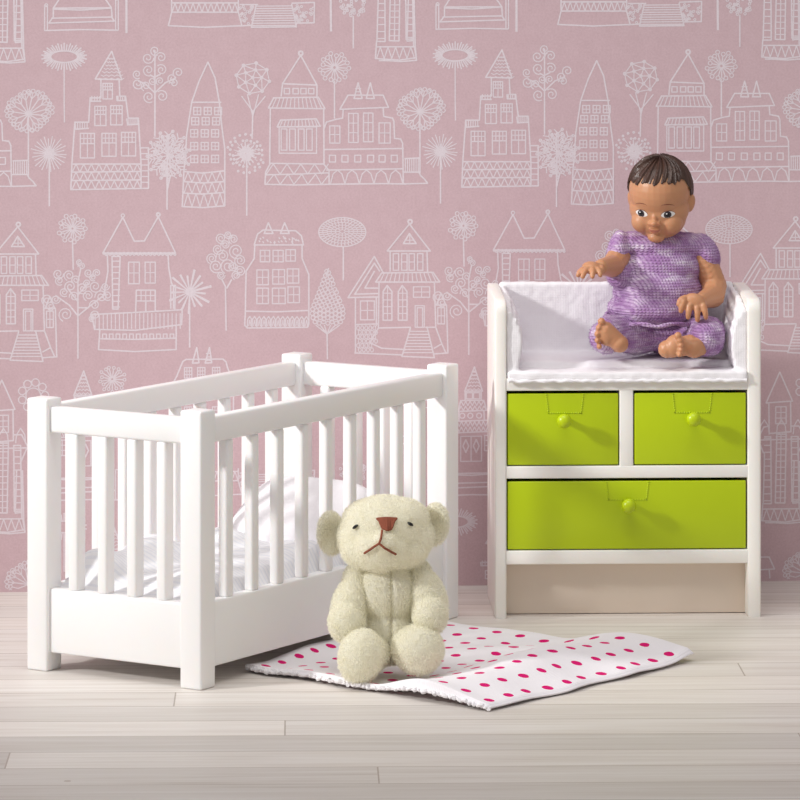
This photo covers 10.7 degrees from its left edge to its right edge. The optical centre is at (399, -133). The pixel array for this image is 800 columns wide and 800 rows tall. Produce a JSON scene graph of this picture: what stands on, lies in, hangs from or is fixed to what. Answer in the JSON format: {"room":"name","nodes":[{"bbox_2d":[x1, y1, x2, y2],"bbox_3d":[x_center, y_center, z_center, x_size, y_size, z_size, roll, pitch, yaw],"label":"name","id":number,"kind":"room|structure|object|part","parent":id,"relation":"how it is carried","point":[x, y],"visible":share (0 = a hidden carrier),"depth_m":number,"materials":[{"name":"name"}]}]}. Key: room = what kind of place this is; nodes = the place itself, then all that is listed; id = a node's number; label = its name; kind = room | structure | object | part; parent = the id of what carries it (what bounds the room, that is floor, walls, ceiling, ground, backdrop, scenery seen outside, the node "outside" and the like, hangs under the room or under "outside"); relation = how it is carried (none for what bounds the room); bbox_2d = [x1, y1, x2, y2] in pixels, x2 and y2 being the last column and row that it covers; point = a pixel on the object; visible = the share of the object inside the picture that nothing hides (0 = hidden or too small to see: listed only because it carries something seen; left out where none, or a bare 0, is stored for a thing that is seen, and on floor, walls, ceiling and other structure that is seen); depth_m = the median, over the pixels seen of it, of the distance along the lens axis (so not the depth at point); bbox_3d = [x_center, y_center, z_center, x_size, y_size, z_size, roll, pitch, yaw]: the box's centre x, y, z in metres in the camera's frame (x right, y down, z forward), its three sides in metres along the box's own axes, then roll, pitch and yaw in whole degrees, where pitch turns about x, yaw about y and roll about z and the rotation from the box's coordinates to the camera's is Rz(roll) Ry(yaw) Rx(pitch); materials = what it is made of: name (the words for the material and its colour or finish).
{"room":"children's room","nodes":[
{"label":"children's room","id":0,"kind":"room"},
{"bbox_2d":[0,0,799,591],"bbox_3d":[-0.003,0.700,11.944,5.200,2.600,0.062,0,0,-5],"label":"wall","id":1,"kind":"structure","parent":0,"point":[189,188],"depth_m":11.90,"materials":[{"name":"pink paper"}]},
{"bbox_2d":[0,581,799,799],"bbox_3d":[0.063,2.025,9.340,9.000,0.050,5.850,0,0,-1],"label":"floor","id":2,"kind":"structure","parent":0,"point":[721,721],"depth_m":9.91,"materials":[{"name":"beige wood"}]},
{"bbox_2d":[27,352,457,689],"bbox_3d":[-0.387,1.661,11.054,0.529,0.678,1.210,0,0,32],"label":"crib","id":3,"kind":"object","parent":2,"relation":"on","point":[166,463],"visible":0.8,"depth_m":10.67,"materials":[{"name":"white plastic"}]},
{"bbox_3d":[-0.888,1.661,10.691,0.064,0.678,0.064,0,0,32],"label":"post","id":4,"kind":"part","parent":3,"relation":"part of","materials":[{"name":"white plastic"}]},
{"bbox_3d":[-0.692,1.374,10.567,0.410,0.064,0.036,0,0,32],"label":"rail","id":5,"kind":"part","parent":3,"relation":"part of","materials":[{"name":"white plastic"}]},
{"bbox_3d":[-0.692,1.874,10.567,0.410,0.160,0.036,0,0,32],"label":"panel","id":6,"kind":"part","parent":3,"relation":"part of","materials":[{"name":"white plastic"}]},
{"bbox_3d":[-0.586,1.374,11.178,0.036,0.064,1.091,0,0,32],"label":"rail","id":7,"kind":"part","parent":3,"relation":"part of","materials":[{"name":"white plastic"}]},
{"bbox_3d":[-0.494,1.661,10.445,0.064,0.678,0.064,0,0,32],"label":"post","id":8,"kind":"part","parent":3,"relation":"part of","materials":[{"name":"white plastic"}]},
{"bbox_3d":[-0.281,1.661,11.664,0.064,0.678,0.064,0,0,32],"label":"post","id":9,"kind":"part","parent":3,"relation":"part of","materials":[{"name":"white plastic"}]},
{"bbox_3d":[-0.188,1.374,10.930,0.036,0.064,1.091,0,0,32],"label":"rail","id":10,"kind":"part","parent":3,"relation":"part of","materials":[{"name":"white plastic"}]},
{"bbox_3d":[-0.188,1.874,10.930,0.036,0.160,1.091,0,0,32],"label":"panel","id":11,"kind":"part","parent":3,"relation":"part of","materials":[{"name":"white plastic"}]},
{"bbox_3d":[-0.083,1.374,11.542,0.410,0.064,0.036,0,0,32],"label":"rail","id":12,"kind":"part","parent":3,"relation":"part of","materials":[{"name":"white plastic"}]},
{"bbox_3d":[0.114,1.661,11.417,0.064,0.678,0.064,0,0,32],"label":"post","id":13,"kind":"part","parent":3,"relation":"part of","materials":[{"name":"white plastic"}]},
{"bbox_3d":[-0.387,1.844,11.054,0.430,0.113,1.100,0,0,32],"label":"mattress","id":14,"kind":"object","parent":3,"relation":"in","visible":0},
{"bbox_2d":[61,527,343,599],"bbox_3d":[-0.388,1.756,11.052,0.451,0.111,1.113,0,0,32],"label":"blanket","id":15,"kind":"object","parent":14,"relation":"on","point":[150,541],"visible":0.32,"depth_m":10.76,"materials":[{"name":"white fabric"}]},
{"bbox_2d":[233,476,366,540],"bbox_3d":[-0.252,1.729,11.282,0.400,0.232,0.280,0,0,33],"label":"pillow","id":16,"kind":"object","parent":14,"relation":"on","point":[289,481],"visible":0.26,"depth_m":11.23,"materials":[{"name":"white fabric"}]},
{"bbox_2d":[245,621,693,710],"bbox_3d":[0.148,1.970,10.730,0.864,0.058,0.851,0,0,39],"label":"blanket","id":17,"kind":"object","parent":2,"relation":"on","point":[487,668],"visible":0.77,"depth_m":10.60,"materials":[{"name":"fabric"}]},
{"bbox_2d":[315,493,450,682],"bbox_3d":[-0.043,1.772,10.514,0.334,0.444,0.301,0,0,0],"label":"teddy bear","id":18,"kind":"object","parent":17,"relation":"on","point":[388,607],"visible":1,"depth_m":10.48},
{"bbox_3d":[-0.123,1.809,10.523,0.117,0.197,0.179,0,0,0],"label":"arm","id":19,"kind":"part","parent":18,"relation":"part of"},
{"bbox_3d":[-0.087,1.922,10.484,0.139,0.144,0.242,0,0,0],"label":"leg","id":20,"kind":"part","parent":18,"relation":"part of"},
{"bbox_3d":[0.041,1.912,10.494,0.145,0.132,0.221,0,0,0],"label":"leg","id":21,"kind":"part","parent":18,"relation":"part of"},
{"bbox_3d":[0.064,1.794,10.522,0.121,0.188,0.177,0,0,0],"label":"arm","id":22,"kind":"part","parent":18,"relation":"part of"},
{"bbox_2d":[487,282,760,618],"bbox_3d":[0.603,1.571,11.569,0.712,0.859,0.416,0,0,-2],"label":"table","id":23,"kind":"object","parent":2,"relation":"on","point":[641,497],"visible":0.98,"depth_m":11.42,"materials":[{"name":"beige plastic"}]},
{"bbox_3d":[0.262,1.571,11.585,0.031,0.859,0.360,0,0,-2],"label":"panel","id":24,"kind":"part","parent":23,"relation":"part of","materials":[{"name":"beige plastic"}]},
{"bbox_3d":[0.429,1.497,11.577,0.296,0.190,0.328,0,0,-2],"label":"drawer","id":25,"kind":"part","parent":23,"relation":"part of","materials":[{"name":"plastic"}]},
{"bbox_3d":[0.436,1.469,11.391,0.039,0.039,0.072,0,0,-2],"label":"knob","id":26,"kind":"part","parent":23,"relation":"part of","materials":[{"name":"plastic"}]},
{"bbox_2d":[499,281,747,383],"bbox_3d":[0.600,1.254,11.585,0.651,0.241,0.370,0,0,-2],"label":"changing pad","id":27,"kind":"object","parent":23,"relation":"on","point":[549,324],"visible":0.71,"depth_m":11.54,"materials":[{"name":"white fabric"}]},
{"bbox_2d":[576,153,726,357],"bbox_3d":[0.681,1.051,11.553,0.401,0.556,0.357,0,0,4],"label":"baby doll","id":28,"kind":"object","parent":27,"relation":"on","point":[664,279],"visible":1,"depth_m":11.53,"materials":[{"name":"purple fabric"}]},
{"bbox_3d":[0.600,1.726,11.583,0.638,0.181,0.328,0,0,-2],"label":"drawer","id":29,"kind":"part","parent":23,"relation":"part of","materials":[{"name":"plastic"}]},
{"bbox_2d":[506,548,747,564],"bbox_3d":[0.600,1.839,11.593,0.650,0.037,0.348,0,0,-2],"label":"shelf","id":30,"kind":"object","parent":23,"relation":"attached to","point":[514,556],"depth_m":11.42,"materials":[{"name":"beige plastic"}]},
{"bbox_2d":[506,459,747,478],"bbox_3d":[0.600,1.611,11.593,0.650,0.033,0.348,0,0,-2],"label":"shelf","id":31,"kind":"object","parent":23,"relation":"attached to","point":[515,468],"depth_m":11.42,"materials":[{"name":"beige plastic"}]},
{"bbox_2d":[506,376,747,390],"bbox_3d":[0.600,1.377,11.593,0.650,0.034,0.348,0,0,-2],"label":"shelf","id":32,"kind":"object","parent":23,"relation":"attached to","point":[740,386],"depth_m":11.42,"materials":[{"name":"white fabric"}]},
{"bbox_3d":[0.608,1.696,11.397,0.039,0.039,0.072,0,0,-2],"label":"knob","id":33,"kind":"part","parent":23,"relation":"part of","materials":[{"name":"plastic"}]},
{"bbox_3d":[0.769,1.497,11.589,0.298,0.190,0.328,0,0,-2],"label":"drawer","id":34,"kind":"part","parent":23,"relation":"part of","materials":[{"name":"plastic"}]},
{"bbox_3d":[0.781,1.467,11.404,0.039,0.039,0.072,0,0,-2],"label":"knob","id":35,"kind":"part","parent":23,"relation":"part of","materials":[{"name":"plastic"}]},
{"bbox_3d":[0.940,1.571,11.610,0.036,0.859,0.360,0,0,-2],"label":"panel","id":36,"kind":"part","parent":23,"relation":"part of","materials":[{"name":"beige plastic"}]}
]}

